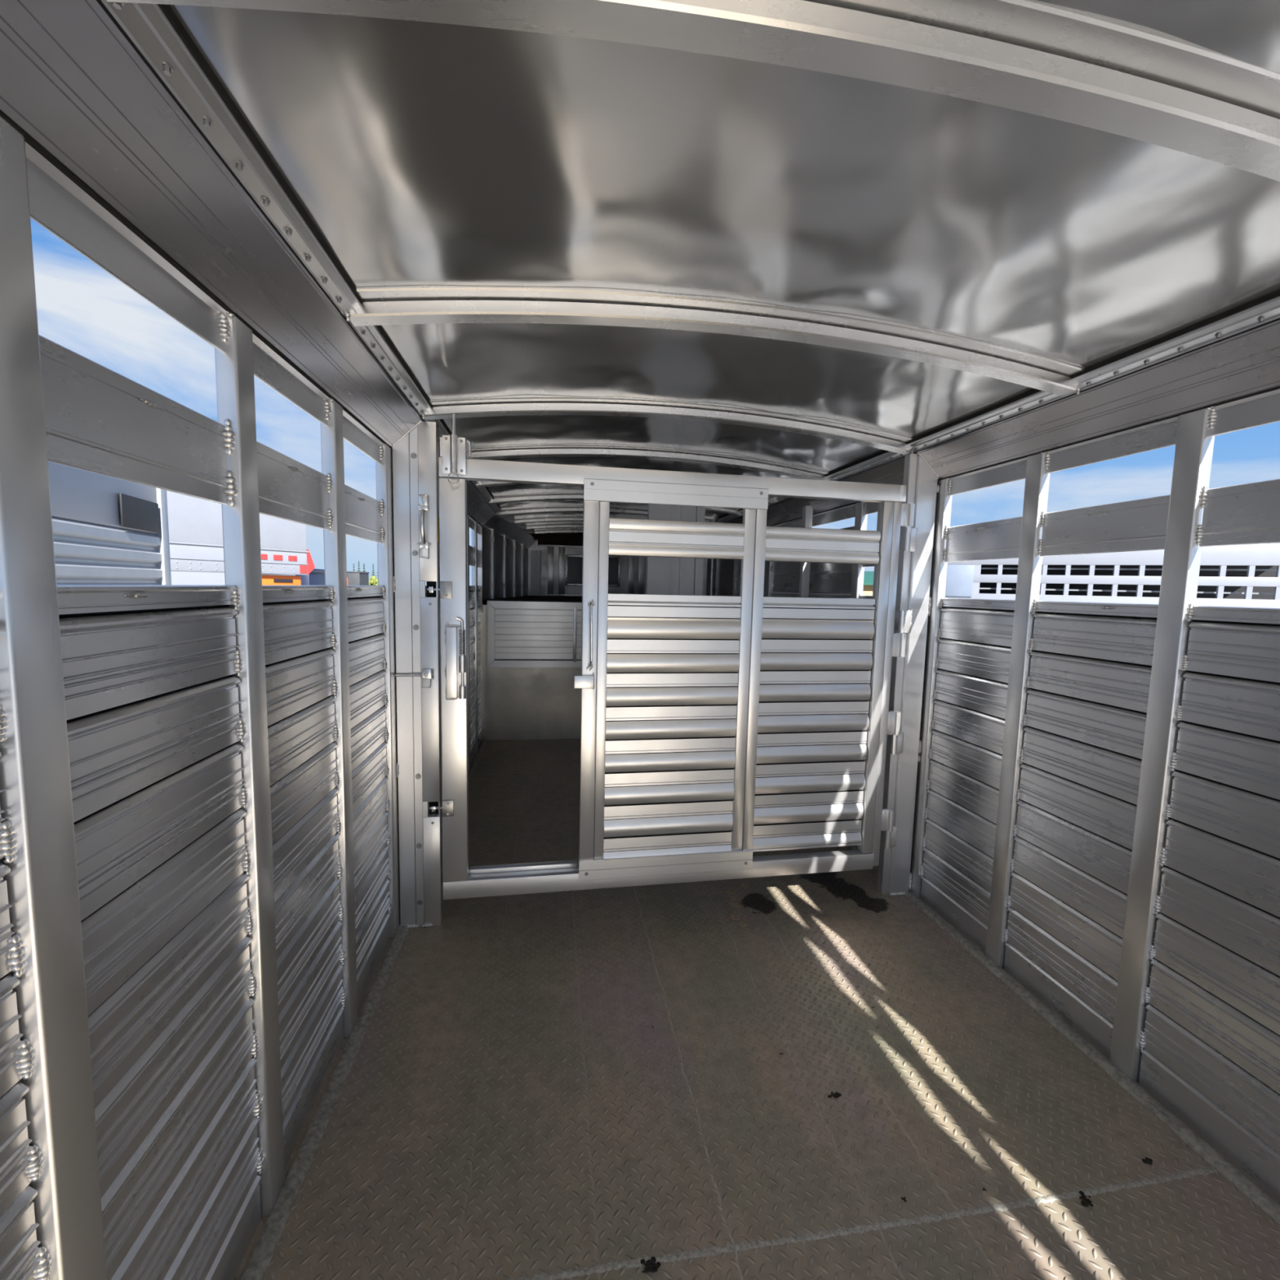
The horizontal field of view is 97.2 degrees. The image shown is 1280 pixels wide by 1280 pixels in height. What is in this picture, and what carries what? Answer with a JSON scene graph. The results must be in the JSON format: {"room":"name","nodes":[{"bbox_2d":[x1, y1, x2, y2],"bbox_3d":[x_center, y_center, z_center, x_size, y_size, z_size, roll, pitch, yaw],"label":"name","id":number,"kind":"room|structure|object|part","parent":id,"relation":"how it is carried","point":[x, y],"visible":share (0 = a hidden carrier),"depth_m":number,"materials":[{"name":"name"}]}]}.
{"room":"cargo space","nodes":[
{"label":"cargo space","id":0,"kind":"room"},
{"bbox_2d":[0,111,482,1279],"bbox_3d":[-0.786,0.257,1.255,0.058,1.910,6.842,0,5,-9],"label":"wall","id":1,"kind":"structure","parent":0,"point":[199,891],"depth_m":0.86,"materials":[{"name":"metal"}]},
{"bbox_3d":[-0.659,0.601,0.438,0.022,1.282,0.392,0,5,-9],"label":"slat panel","id":2,"kind":"part","parent":1,"relation":"part of","materials":[{"name":"metal"}]},
{"bbox_3d":[-0.683,0.342,0.645,0.036,1.757,0.063,0,5,-9],"label":"post","id":3,"kind":"part","parent":1,"relation":"part of","materials":[{"name":"metal"}]},
{"bbox_3d":[-0.730,0.557,0.891,0.022,1.282,0.392,0,5,-9],"label":"slat panel","id":4,"kind":"part","parent":1,"relation":"part of","materials":[{"name":"metal"}]},
{"bbox_2d":[0,0,495,525],"bbox_3d":[-0.713,-0.663,1.243,0.134,0.126,6.690,0,5,-9],"label":"top rail","id":5,"kind":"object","parent":1,"relation":"attached to","point":[71,81],"depth_m":0.73,"materials":[{"name":"metal"}]},
{"bbox_3d":[-0.754,0.298,1.099,0.036,1.757,0.063,0,5,-9],"label":"post","id":6,"kind":"part","parent":1,"relation":"part of","materials":[{"name":"metal"}]},
{"bbox_3d":[-0.766,-0.567,1.244,0.016,0.076,6.690,0,5,-9],"label":"header rail","id":7,"kind":"part","parent":1,"relation":"part of","materials":[{"name":"metal"}]},
{"bbox_3d":[-0.801,0.513,1.345,0.022,1.282,0.392,0,5,-9],"label":"slat panel","id":8,"kind":"part","parent":1,"relation":"part of","materials":[{"name":"metal"}]},
{"bbox_3d":[-0.825,0.255,1.552,0.036,1.757,0.063,0,5,-9],"label":"post","id":9,"kind":"part","parent":1,"relation":"part of","materials":[{"name":"metal"}]},
{"bbox_2d":[240,738,487,1279],"bbox_3d":[-0.772,1.145,1.403,0.036,0.014,6.680,0,5,-9],"label":"baseboard","id":10,"kind":"structure","parent":1,"relation":"attached to","point":[261,1257],"depth_m":1.33,"materials":[{"name":"metal"}]},
{"bbox_3d":[-0.872,0.470,1.798,0.022,1.282,0.392,0,5,-9],"label":"slat panel","id":11,"kind":"part","parent":1,"relation":"part of","materials":[{"name":"metal"}]},
{"bbox_3d":[-0.896,0.211,2.006,0.036,1.757,0.063,0,5,-9],"label":"post","id":12,"kind":"part","parent":1,"relation":"part of","materials":[{"name":"metal"}]},
{"bbox_3d":[-1.013,0.383,2.705,0.022,1.282,0.392,0,5,-9],"label":"slat panel","id":13,"kind":"part","parent":1,"relation":"part of","materials":[{"name":"metal"}]},
{"bbox_3d":[-1.183,0.034,3.846,0.036,1.757,0.063,0,5,-9],"label":"post","id":14,"kind":"part","parent":1,"relation":"part of","materials":[{"name":"metal"}]},
{"bbox_3d":[-1.227,0.251,4.077,0.022,1.282,0.362,0,5,-9],"label":"slat panel","id":15,"kind":"part","parent":1,"relation":"part of","materials":[{"name":"metal"}]},
{"bbox_3d":[-1.249,-0.006,4.269,0.036,1.757,0.063,0,5,-9],"label":"post","id":16,"kind":"part","parent":1,"relation":"part of","materials":[{"name":"metal"}]},
{"bbox_3d":[-1.290,0.212,4.477,0.022,1.282,0.316,0,5,-9],"label":"slat panel","id":17,"kind":"part","parent":1,"relation":"part of","materials":[{"name":"metal"}]},
{"bbox_2d":[477,511,537,612],"bbox_3d":[-1.280,-0.786,5.729,0.160,0.902,2.395,1,5,-3],"label":"wall","id":18,"kind":"structure","parent":0,"point":[504,544],"depth_m":5.30,"materials":[{"name":"metal"}]},
{"bbox_2d":[96,0,501,513],"bbox_3d":[-0.648,-0.722,1.248,0.084,0.047,6.690,0,5,-9],"label":"trim","id":19,"kind":"structure","parent":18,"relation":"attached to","point":[155,32],"depth_m":0.78,"materials":[{"name":"metal"}]},
{"bbox_3d":[-1.276,-0.676,4.922,0.022,0.632,0.070,1,5,-3],"label":"post","id":20,"kind":"part","parent":18,"relation":"part of","materials":[{"name":"metal"}]},
{"bbox_3d":[-1.298,-0.725,5.450,0.022,0.632,0.070,1,5,-3],"label":"post","id":21,"kind":"part","parent":18,"relation":"part of","materials":[{"name":"metal"}]},
{"bbox_3d":[-1.273,-1.120,5.698,0.160,0.230,2.395,1,5,-3],"label":"cove plate","id":22,"kind":"part","parent":18,"relation":"part of","materials":[{"name":"metal"}]},
{"bbox_3d":[-1.320,-0.773,5.967,0.022,0.632,0.070,1,5,-3],"label":"post","id":23,"kind":"part","parent":18,"relation":"part of","materials":[{"name":"metal"}]},
{"bbox_3d":[-1.341,-0.820,6.464,0.022,0.632,0.070,1,5,-3],"label":"post","id":24,"kind":"part","parent":18,"relation":"part of","materials":[{"name":"metal"}]},
{"bbox_2d":[480,600,582,740],"bbox_3d":[-0.256,0.273,4.816,2.160,1.185,0.020,0,5,-9],"label":"wall","id":25,"kind":"structure","parent":0,"point":[517,703],"depth_m":4.72,"materials":[{"name":"metal"}]},
{"bbox_2d":[486,600,582,667],"bbox_3d":[-0.496,-0.040,4.705,1.513,0.547,0.065,0,5,-9],"label":"panel","id":26,"kind":"object","parent":25,"relation":"attached to","point":[520,633],"visible":0.66,"depth_m":4.64,"materials":[{"name":"metal"}]},
{"bbox_3d":[-1.214,-0.047,4.600,0.062,0.540,0.050,0,5,-9],"label":"frame rail","id":27,"kind":"part","parent":26,"relation":"part of","materials":[{"name":"metal"}]},
{"bbox_3d":[-0.502,0.200,4.734,1.510,0.062,0.050,0,5,-9],"label":"frame rail","id":28,"kind":"part","parent":26,"relation":"part of","materials":[{"name":"metal"}]},
{"bbox_3d":[-0.491,-0.283,4.690,1.510,0.062,0.050,0,5,-9],"label":"frame rail","id":29,"kind":"part","parent":26,"relation":"part of","materials":[{"name":"metal"}]},
{"bbox_2d":[482,595,582,603],"bbox_3d":[-0.423,-0.410,5.913,2.160,0.040,2.360,0,5,-9],"label":"floor","id":30,"kind":"structure","parent":0,"point":[537,598],"depth_m":5.33,"materials":[{"name":"brown rubber"}]},
{"bbox_2d":[528,533,646,596],"bbox_3d":[-0.593,-0.905,7.026,1.700,0.932,0.085,0,5,-9],"label":"wall","id":31,"kind":"structure","parent":0,"point":[547,555],"depth_m":6.96,"materials":[{"name":"metal"}]},
{"bbox_3d":[-1.277,-0.826,6.926,0.120,0.542,0.026,0,5,-9],"label":"ribbed panel","id":32,"kind":"part","parent":31,"relation":"part of","materials":[{"name":"metal"}]},
{"bbox_3d":[-1.100,-0.852,6.949,0.075,0.597,0.030,0,5,-9],"label":"flat post","id":33,"kind":"part","parent":31,"relation":"part of","materials":[{"name":"metal"}]},
{"bbox_3d":[-0.584,-1.243,6.982,1.340,0.170,0.050,0,5,-9],"label":"header rail","id":34,"kind":"part","parent":31,"relation":"part of","materials":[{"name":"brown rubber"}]},
{"bbox_3d":[-0.967,-0.851,6.970,0.075,0.597,0.030,0,5,-9],"label":"flat post","id":35,"kind":"part","parent":31,"relation":"part of","materials":[{"name":"metal"}]},
{"bbox_3d":[-0.600,-0.550,7.051,1.100,0.019,0.040,0,5,-9],"label":"sill","id":36,"kind":"part","parent":31,"relation":"part of","materials":[{"name":"metal"}]},
{"bbox_2d":[565,554,620,586],"bbox_3d":[-0.583,-0.860,7.024,0.680,0.380,0.030,0,5,-9],"label":"window","id":37,"kind":"structure","parent":31,"relation":"in","point":[574,563],"depth_m":7.00,"materials":[{"name":"glass"}]},
{"bbox_3d":[-0.108,-0.843,7.105,0.075,0.597,0.030,0,5,-9],"label":"flat post","id":38,"kind":"part","parent":31,"relation":"part of","materials":[{"name":"metal"}]},
{"bbox_3d":[0.016,-0.842,7.125,0.075,0.597,0.030,0,5,-9],"label":"flat post","id":39,"kind":"part","parent":31,"relation":"part of","materials":[{"name":"metal"}]},
{"bbox_3d":[0.106,-0.814,7.144,0.120,0.542,0.026,0,5,-9],"label":"ribbed panel","id":40,"kind":"part","parent":31,"relation":"part of","materials":[{"name":"metal"}]},
{"bbox_2d":[706,520,737,595],"bbox_3d":[0.456,-0.771,6.001,0.160,0.902,2.395,0,5,-15],"label":"wall","id":41,"kind":"structure","parent":0,"point":[724,570],"depth_m":5.11,"materials":[{"name":"metal"}]},
{"bbox_3d":[0.697,-0.659,5.232,0.022,0.632,0.070,0,5,-15],"label":"post","id":42,"kind":"part","parent":41,"relation":"part of","materials":[{"name":"metal"}]},
{"bbox_2d":[169,0,1279,530],"bbox_3d":[0.108,-0.888,2.559,1.900,0.097,9.070,0,5,-9],"label":"ceiling","id":43,"kind":"structure","parent":0,"point":[421,153],"depth_m":0.98,"materials":[{"name":"metal"}]},
{"bbox_2d":[525,524,582,529],"bbox_3d":[-0.457,-1.209,6.174,1.876,0.109,0.095,0,5,-10],"label":"bow","id":44,"kind":"object","parent":43,"relation":"attached to","point":[544,526],"visible":0.31,"depth_m":6.08,"materials":[{"name":"metal"}]},
{"bbox_3d":[-0.457,-1.227,6.173,1.817,0.073,0.095,0,5,-10],"label":"splice plate","id":45,"kind":"part","parent":44,"relation":"part of","materials":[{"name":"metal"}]},
{"bbox_2d":[534,528,582,534],"bbox_3d":[-0.549,-1.266,6.764,1.876,0.109,0.095,0,5,-10],"label":"bow","id":46,"kind":"object","parent":43,"relation":"attached to","point":[554,531],"visible":0.34,"depth_m":6.68,"materials":[{"name":"metal"}]},
{"bbox_3d":[-0.549,-1.284,6.763,1.817,0.073,0.095,0,5,-10],"label":"splice plate","id":47,"kind":"part","parent":46,"relation":"part of","materials":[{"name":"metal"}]},
{"bbox_2d":[514,515,621,524],"bbox_3d":[-0.357,-1.148,5.535,1.876,0.109,0.095,0,5,-10],"label":"bow","id":48,"kind":"object","parent":43,"relation":"attached to","point":[568,518],"visible":0.3,"depth_m":5.43,"materials":[{"name":"metal"}]},
{"bbox_3d":[-0.357,-1.166,5.533,1.817,0.073,0.095,0,5,-10],"label":"splice plate","id":49,"kind":"part","parent":48,"relation":"part of","materials":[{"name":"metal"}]},
{"bbox_2d":[498,506,712,522],"bbox_3d":[-0.250,-1.081,4.846,1.876,0.109,0.095,0,5,-10],"label":"bow","id":50,"kind":"object","parent":43,"relation":"attached to","point":[554,508],"visible":0.61,"depth_m":4.76,"materials":[{"name":"metal"}]},
{"bbox_2d":[488,492,742,515],"bbox_3d":[-0.142,-1.015,4.158,1.876,0.109,0.095,0,5,-10],"label":"bow","id":51,"kind":"object","parent":43,"relation":"attached to","point":[563,495],"visible":0.42,"depth_m":4.05,"materials":[{"name":"metal"}]},
{"bbox_2d":[475,480,777,502],"bbox_3d":[-0.035,-0.949,3.469,1.876,0.109,0.095,0,5,-10],"label":"bow","id":52,"kind":"object","parent":43,"relation":"attached to","point":[483,483],"visible":0.07,"depth_m":3.33,"materials":[{"name":"metal"}]},
{"bbox_2d":[466,444,829,480],"bbox_3d":[0.072,-0.878,2.781,1.893,0.119,0.095,0,5,-10],"label":"bow","id":53,"kind":"object","parent":43,"relation":"attached to","point":[523,451],"visible":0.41,"depth_m":2.76,"materials":[{"name":"metal"}]},
{"bbox_2d":[421,395,914,454],"bbox_3d":[0.177,-0.814,2.110,1.893,0.119,0.095,0,5,-10],"label":"bow","id":54,"kind":"object","parent":43,"relation":"attached to","point":[532,405],"visible":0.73,"depth_m":2.08,"materials":[{"name":"metal"}]},
{"bbox_2d":[106,0,1279,181],"bbox_3d":[0.399,-0.677,0.688,1.893,0.119,0.095,0,5,-10],"label":"bow","id":55,"kind":"object","parent":43,"relation":"attached to","point":[1028,56],"visible":1,"depth_m":0.68,"materials":[{"name":"metal"}]},
{"bbox_3d":[0.400,-0.700,0.686,1.817,0.073,0.095,0,5,-10],"label":"splice plate","id":56,"kind":"part","parent":55,"relation":"part of","materials":[{"name":"metal"}]},
{"bbox_2d":[344,286,1084,395],"bbox_3d":[0.289,-0.745,1.392,1.893,0.119,0.095,0,5,-10],"label":"bow","id":57,"kind":"object","parent":43,"relation":"attached to","point":[411,304],"visible":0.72,"depth_m":1.36,"materials":[{"name":"metal"}]},
{"bbox_2d":[233,738,1279,1279],"bbox_3d":[0.246,1.184,1.570,2.200,0.052,6.690,0,5,-9],"label":"floor","id":58,"kind":"structure","parent":0,"point":[508,1106],"depth_m":1.40,"materials":[{"name":"metal"}]},
{"bbox_2d":[391,421,443,928],"bbox_3d":[-0.793,0.161,2.050,0.190,1.862,0.094,0,5,-9],"label":"gate post","id":59,"kind":"object","parent":58,"relation":"on","point":[415,463],"visible":0.99,"depth_m":2.04,"materials":[{"name":"metal"}]},
{"bbox_3d":[-0.856,0.179,2.064,0.056,1.813,0.050,0,5,-9],"label":"edge plate","id":60,"kind":"part","parent":59,"relation":"part of","materials":[{"name":"metal"}]},
{"bbox_3d":[-0.828,0.126,2.030,0.096,0.011,0.011,0,5,-9],"label":"slide rod","id":61,"kind":"part","parent":59,"relation":"part of","materials":[{"name":"metal"}]},
{"bbox_3d":[-0.759,-0.404,1.972,0.015,0.132,0.036,0,5,-9],"label":"loop handle","id":62,"kind":"part","parent":59,"relation":"part of","materials":[{"name":"metal"}]},
{"bbox_3d":[-0.768,0.159,2.076,0.060,1.854,0.050,0,5,-9],"label":"slotted plate","id":63,"kind":"part","parent":59,"relation":"part of","materials":[{"name":"metal"}]},
{"bbox_3d":[-0.722,-0.396,2.023,0.004,0.090,0.024,0,5,-9],"label":"brass plate","id":64,"kind":"part","parent":59,"relation":"part of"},
{"bbox_2d":[640,1256,660,1272],"bbox_3d":[0.021,1.198,1.082,0.038,0.005,0.024,0,5,-9],"label":"clump","id":65,"kind":"object","parent":58,"relation":"on","point":[650,1266],"visible":1,"depth_m":1.08,"materials":[{"name":"black soil"}]},
{"bbox_2d":[645,503,705,595],"bbox_3d":[0.204,0.035,3.516,0.348,1.880,0.052,0,5,-9],"label":"front door","id":66,"kind":"structure","parent":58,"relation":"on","point":[664,575],"depth_m":3.44,"materials":[{"name":"metal"}]},
{"bbox_3d":[0.200,0.045,3.519,0.063,1.860,0.028,0,5,-9],"label":"recessed plate","id":67,"kind":"part","parent":66,"relation":"part of","materials":[{"name":"metal"}]},
{"bbox_2d":[702,520,715,595],"bbox_3d":[0.535,-0.059,4.724,0.109,1.860,0.059,0,5,-9],"label":"post","id":68,"kind":"object","parent":58,"relation":"on","point":[705,560],"visible":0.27,"depth_m":4.66,"materials":[{"name":"metal"}]},
{"bbox_3d":[0.510,-0.060,4.725,0.060,1.860,0.050,0,5,-9],"label":"plate","id":69,"kind":"part","parent":68,"relation":"part of","materials":[{"name":"metal"}]},
{"bbox_2d":[798,505,813,597],"bbox_3d":[0.978,0.100,3.439,0.056,1.800,0.055,0,5,-9],"label":"post","id":70,"kind":"object","parent":58,"relation":"on","point":[807,511],"visible":0.22,"depth_m":3.37,"materials":[{"name":"metal"}]},
{"bbox_2d":[827,1091,841,1097],"bbox_3d":[0.501,1.174,1.458,0.038,0.004,0.019,0,5,-9],"label":"clump","id":71,"kind":"object","parent":58,"relation":"on","point":[836,1095],"visible":1,"depth_m":1.46,"materials":[{"name":"black soil"}]},
{"bbox_2d":[876,453,939,896],"bbox_3d":[1.093,0.176,2.348,0.204,1.861,0.103,-2,6,-33],"label":"gate post","id":72,"kind":"object","parent":58,"relation":"on","point":[916,549],"visible":0.95,"depth_m":2.34,"materials":[{"name":"metal"}]},
{"bbox_2d":[438,413,915,899],"bbox_3d":[0.182,0.097,2.068,1.746,1.662,0.137,0,5,-9],"label":"gate","id":73,"kind":"object","parent":72,"relation":"attached to","point":[716,731],"visible":1,"depth_m":2.07,"materials":[{"name":"metal"}]},
{"bbox_3d":[-0.608,0.060,1.908,0.025,0.277,0.011,0,6,-16],"label":"latch rod","id":74,"kind":"part","parent":73,"relation":"part of","materials":[{"name":"metal"}]},
{"bbox_3d":[-0.169,-0.017,1.948,0.013,0.228,0.031,0,5,-10],"label":"pull handle","id":75,"kind":"part","parent":73,"relation":"part of","materials":[{"name":"metal"}]},
{"bbox_3d":[0.121,0.889,2.159,1.667,0.066,0.045,0,5,-10],"label":"rail","id":76,"kind":"part","parent":73,"relation":"part of","materials":[{"name":"metal"}]},
{"bbox_3d":[0.104,0.835,2.092,0.658,0.072,0.008,0,5,-10],"label":"track plate","id":77,"kind":"part","parent":73,"relation":"part of","materials":[{"name":"metal"}]},
{"bbox_3d":[0.162,-0.567,2.025,1.681,0.064,0.045,0,5,-10],"label":"rail","id":78,"kind":"part","parent":73,"relation":"part of","materials":[{"name":"metal"}]},
{"bbox_3d":[0.116,0.325,2.062,0.488,0.978,0.024,0,5,-10],"label":"sliding door","id":79,"kind":"part","parent":73,"relation":"part of","materials":[{"name":"metal"}]},
{"bbox_3d":[0.135,-0.507,1.968,0.658,0.074,0.008,0,5,-10],"label":"track plate","id":80,"kind":"part","parent":73,"relation":"part of","materials":[{"name":"metal"}]},
{"bbox_3d":[0.651,0.328,2.198,0.512,0.984,0.024,0,5,-10],"label":"slat panel","id":81,"kind":"part","parent":73,"relation":"part of","materials":[{"name":"metal"}]},
{"bbox_2d":[1079,1191,1093,1206],"bbox_3d":[0.962,1.207,1.218,0.024,0.005,0.034,4,6,24],"label":"clump","id":82,"kind":"object","parent":58,"relation":"on","point":[1085,1202],"visible":1,"depth_m":1.21,"materials":[{"name":"black soil"}]},
{"bbox_2d":[1142,1157,1152,1164],"bbox_3d":[1.174,1.204,1.304,0.026,0.004,0.016,0,5,-9],"label":"clump","id":83,"kind":"object","parent":58,"relation":"on","point":[1148,1161],"visible":1,"depth_m":1.30,"materials":[{"name":"black soil"}]},
{"bbox_2d":[733,386,1279,1204],"bbox_3d":[1.336,0.272,1.617,0.056,1.910,6.784,0,5,-9],"label":"wall","id":84,"kind":"structure","parent":0,"point":[1097,813],"depth_m":1.54,"materials":[{"name":"metal"}]},
{"bbox_3d":[0.832,0.230,4.811,0.022,1.282,0.316,0,5,-9],"label":"slat panel","id":85,"kind":"part","parent":84,"relation":"part of","materials":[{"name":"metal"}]},
{"bbox_3d":[0.932,0.055,4.148,0.036,1.757,0.063,0,5,-9],"label":"post","id":86,"kind":"part","parent":84,"relation":"part of","materials":[{"name":"metal"}]},
{"bbox_3d":[0.976,0.319,3.889,0.022,1.282,0.501,0,5,-9],"label":"slat panel","id":87,"kind":"part","parent":84,"relation":"part of","materials":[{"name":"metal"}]},
{"bbox_3d":[1.069,0.375,3.299,0.022,1.282,0.562,0,5,-9],"label":"slat panel","id":88,"kind":"part","parent":84,"relation":"part of","materials":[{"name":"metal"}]},
{"bbox_3d":[1.116,0.168,2.967,0.036,1.757,0.063,0,5,-9],"label":"post","id":89,"kind":"part","parent":84,"relation":"part of","materials":[{"name":"metal"}]},
{"bbox_3d":[1.164,0.434,2.685,0.022,1.282,0.548,0,5,-9],"label":"slat panel","id":90,"kind":"part","parent":84,"relation":"part of","materials":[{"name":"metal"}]},
{"bbox_3d":[1.211,0.227,2.361,0.036,1.757,0.063,0,5,-9],"label":"post","id":91,"kind":"part","parent":84,"relation":"part of","materials":[{"name":"metal"}]},
{"bbox_3d":[1.246,0.485,2.160,0.022,1.282,0.382,0,5,-9],"label":"slat panel","id":92,"kind":"part","parent":84,"relation":"part of","materials":[{"name":"metal"}]},
{"bbox_2d":[718,288,1279,523],"bbox_3d":[1.226,-0.706,1.542,0.084,0.047,6.690,0,5,-9],"label":"trim","id":93,"kind":"structure","parent":84,"relation":"attached to","point":[1264,310],"depth_m":1.45,"materials":[{"name":"metal"}]},
{"bbox_2d":[724,320,1279,525],"bbox_3d":[1.288,-0.646,1.557,0.134,0.126,6.690,0,5,-9],"label":"top rail","id":94,"kind":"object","parent":84,"relation":"attached to","point":[1248,362],"depth_m":1.53,"materials":[{"name":"metal"}]},
{"bbox_3d":[1.280,0.269,1.917,0.036,1.757,0.063,0,5,-9],"label":"post","id":95,"kind":"part","parent":84,"relation":"part of","materials":[{"name":"metal"}]},
{"bbox_3d":[1.337,-0.549,1.574,0.016,0.076,6.690,0,5,-9],"label":"header rail","id":96,"kind":"part","parent":84,"relation":"part of","materials":[{"name":"metal"}]},
{"bbox_2d":[848,845,1279,1224],"bbox_3d":[1.266,1.163,1.723,0.036,0.014,6.680,0,5,-9],"label":"baseboard","id":97,"kind":"structure","parent":84,"relation":"attached to","point":[1255,1194],"depth_m":1.51,"materials":[{"name":"metal"}]},
{"bbox_3d":[1.316,0.528,1.713,0.022,1.282,0.390,0,5,-9],"label":"slat panel","id":98,"kind":"part","parent":84,"relation":"part of","materials":[{"name":"metal"}]},
{"bbox_3d":[1.350,0.313,1.466,0.036,1.757,0.063,0,5,-9],"label":"post","id":99,"kind":"part","parent":84,"relation":"part of","materials":[{"name":"metal"}]},
{"bbox_3d":[1.387,0.571,1.262,0.022,1.282,0.390,0,5,-9],"label":"slat panel","id":100,"kind":"part","parent":84,"relation":"part of","materials":[{"name":"metal"}]},
{"label":"outside","id":101,"kind":"structure","parent":0,"visible":0},
{"label":"ground","id":102,"kind":"structure","parent":101,"visible":0},
{"bbox_2d":[48,461,171,585],"bbox_3d":[-4.129,0.021,2.481,1.750,2.900,5.000,0,6,-19],"label":"trailer","id":103,"kind":"object","parent":102,"relation":"on","point":[107,530],"visible":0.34,"depth_m":4.15,"materials":[{"name":"metal"}]},
{"bbox_3d":[-4.169,0.137,2.415,1.630,1.680,4.880,0,6,-19],"label":"slat panel","id":104,"kind":"part","parent":103,"relation":"part of","materials":[{"name":"metal"}]},
{"bbox_3d":[-4.958,-0.458,4.739,1.650,2.400,0.120,0,6,-19],"label":"corner post","id":105,"kind":"part","parent":103,"relation":"part of","materials":[{"name":"metal"}]},
{"bbox_2d":[166,490,315,585],"bbox_3d":[-9.852,-1.005,8.137,2.512,3.640,9.160,4,6,26],"label":"trailer","id":106,"kind":"object","parent":102,"relation":"on","point":[195,526],"visible":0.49,"depth_m":9.97,"materials":[{"name":"metal"}]},
{"bbox_3d":[-8.754,-1.473,7.489,0.032,0.030,9.030,4,6,26],"label":"rub rail","id":107,"kind":"part","parent":106,"relation":"part of","materials":[{"name":"metal"}]},
{"bbox_3d":[-8.762,-1.214,7.503,0.016,0.012,9.010,4,6,26],"label":"seam rail","id":108,"kind":"part","parent":106,"relation":"part of","materials":[{"name":"metal"}]},
{"bbox_2d":[295,568,324,585],"bbox_3d":[-9.426,-0.981,16.226,0.420,2.120,1.260,0,5,-9],"label":"container","id":109,"kind":"object","parent":102,"relation":"on","point":[317,576],"visible":0.05,"depth_m":15.93,"materials":[{"name":"blue metal"}]},
{"bbox_3d":[-9.403,-1.986,16.132,0.420,0.100,1.260,0,5,-9],"label":"lid","id":110,"kind":"part","parent":109,"relation":"part of","materials":[{"name":"blue paint"}]},
{"bbox_2d":[346,571,368,585],"bbox_3d":[-20.288,-3.615,40.099,1.410,2.470,2.060,0,5,-9],"label":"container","id":111,"kind":"object","parent":102,"relation":"on","point":[354,578],"visible":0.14,"depth_m":39.14,"materials":[{"name":"grey metal"}]},
{"bbox_3d":[-20.261,-4.795,39.990,1.410,0.100,2.060,0,5,-9],"label":"lid","id":112,"kind":"part","parent":111,"relation":"part of","materials":[{"name":"grey metal"}]},
{"bbox_2d":[368,575,377,585],"bbox_3d":[-21.391,-3.980,45.020,2.427,2.306,1.787,5,6,35],"label":"bush","id":113,"kind":"object","parent":102,"relation":"on","point":[373,580],"visible":0.12,"depth_m":44.83,"materials":[{"name":"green plant"}]},
{"bbox_2d":[842,571,874,595],"bbox_3d":[10.844,-1.942,27.676,8.400,2.850,4.600,2,5,11],"label":"shed","id":114,"kind":"object","parent":102,"relation":"on","point":[868,575],"visible":0.03,"depth_m":25.71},
{"bbox_2d":[945,542,1279,608],"bbox_3d":[7.832,-0.230,9.465,5.200,2.660,2.180,4,6,25],"label":"trailer","id":115,"kind":"object","parent":102,"relation":"on","point":[1243,575],"visible":0.23,"depth_m":8.75,"materials":[{"name":"metal"}]},
{"bbox_3d":[5.290,-0.985,9.390,0.440,0.520,0.020,4,6,25],"label":"door","id":116,"kind":"part","parent":115,"relation":"part of","materials":[{"name":"white metal"}]},
{"bbox_3d":[7.732,-0.743,8.634,4.550,0.024,0.030,4,6,25],"label":"rail","id":117,"kind":"part","parent":115,"relation":"part of","materials":[{"name":"metal"}]},
{"bbox_3d":[7.740,-1.077,8.603,4.550,0.024,0.030,4,6,25],"label":"rail","id":118,"kind":"part","parent":115,"relation":"part of","materials":[{"name":"metal"}]}
]}

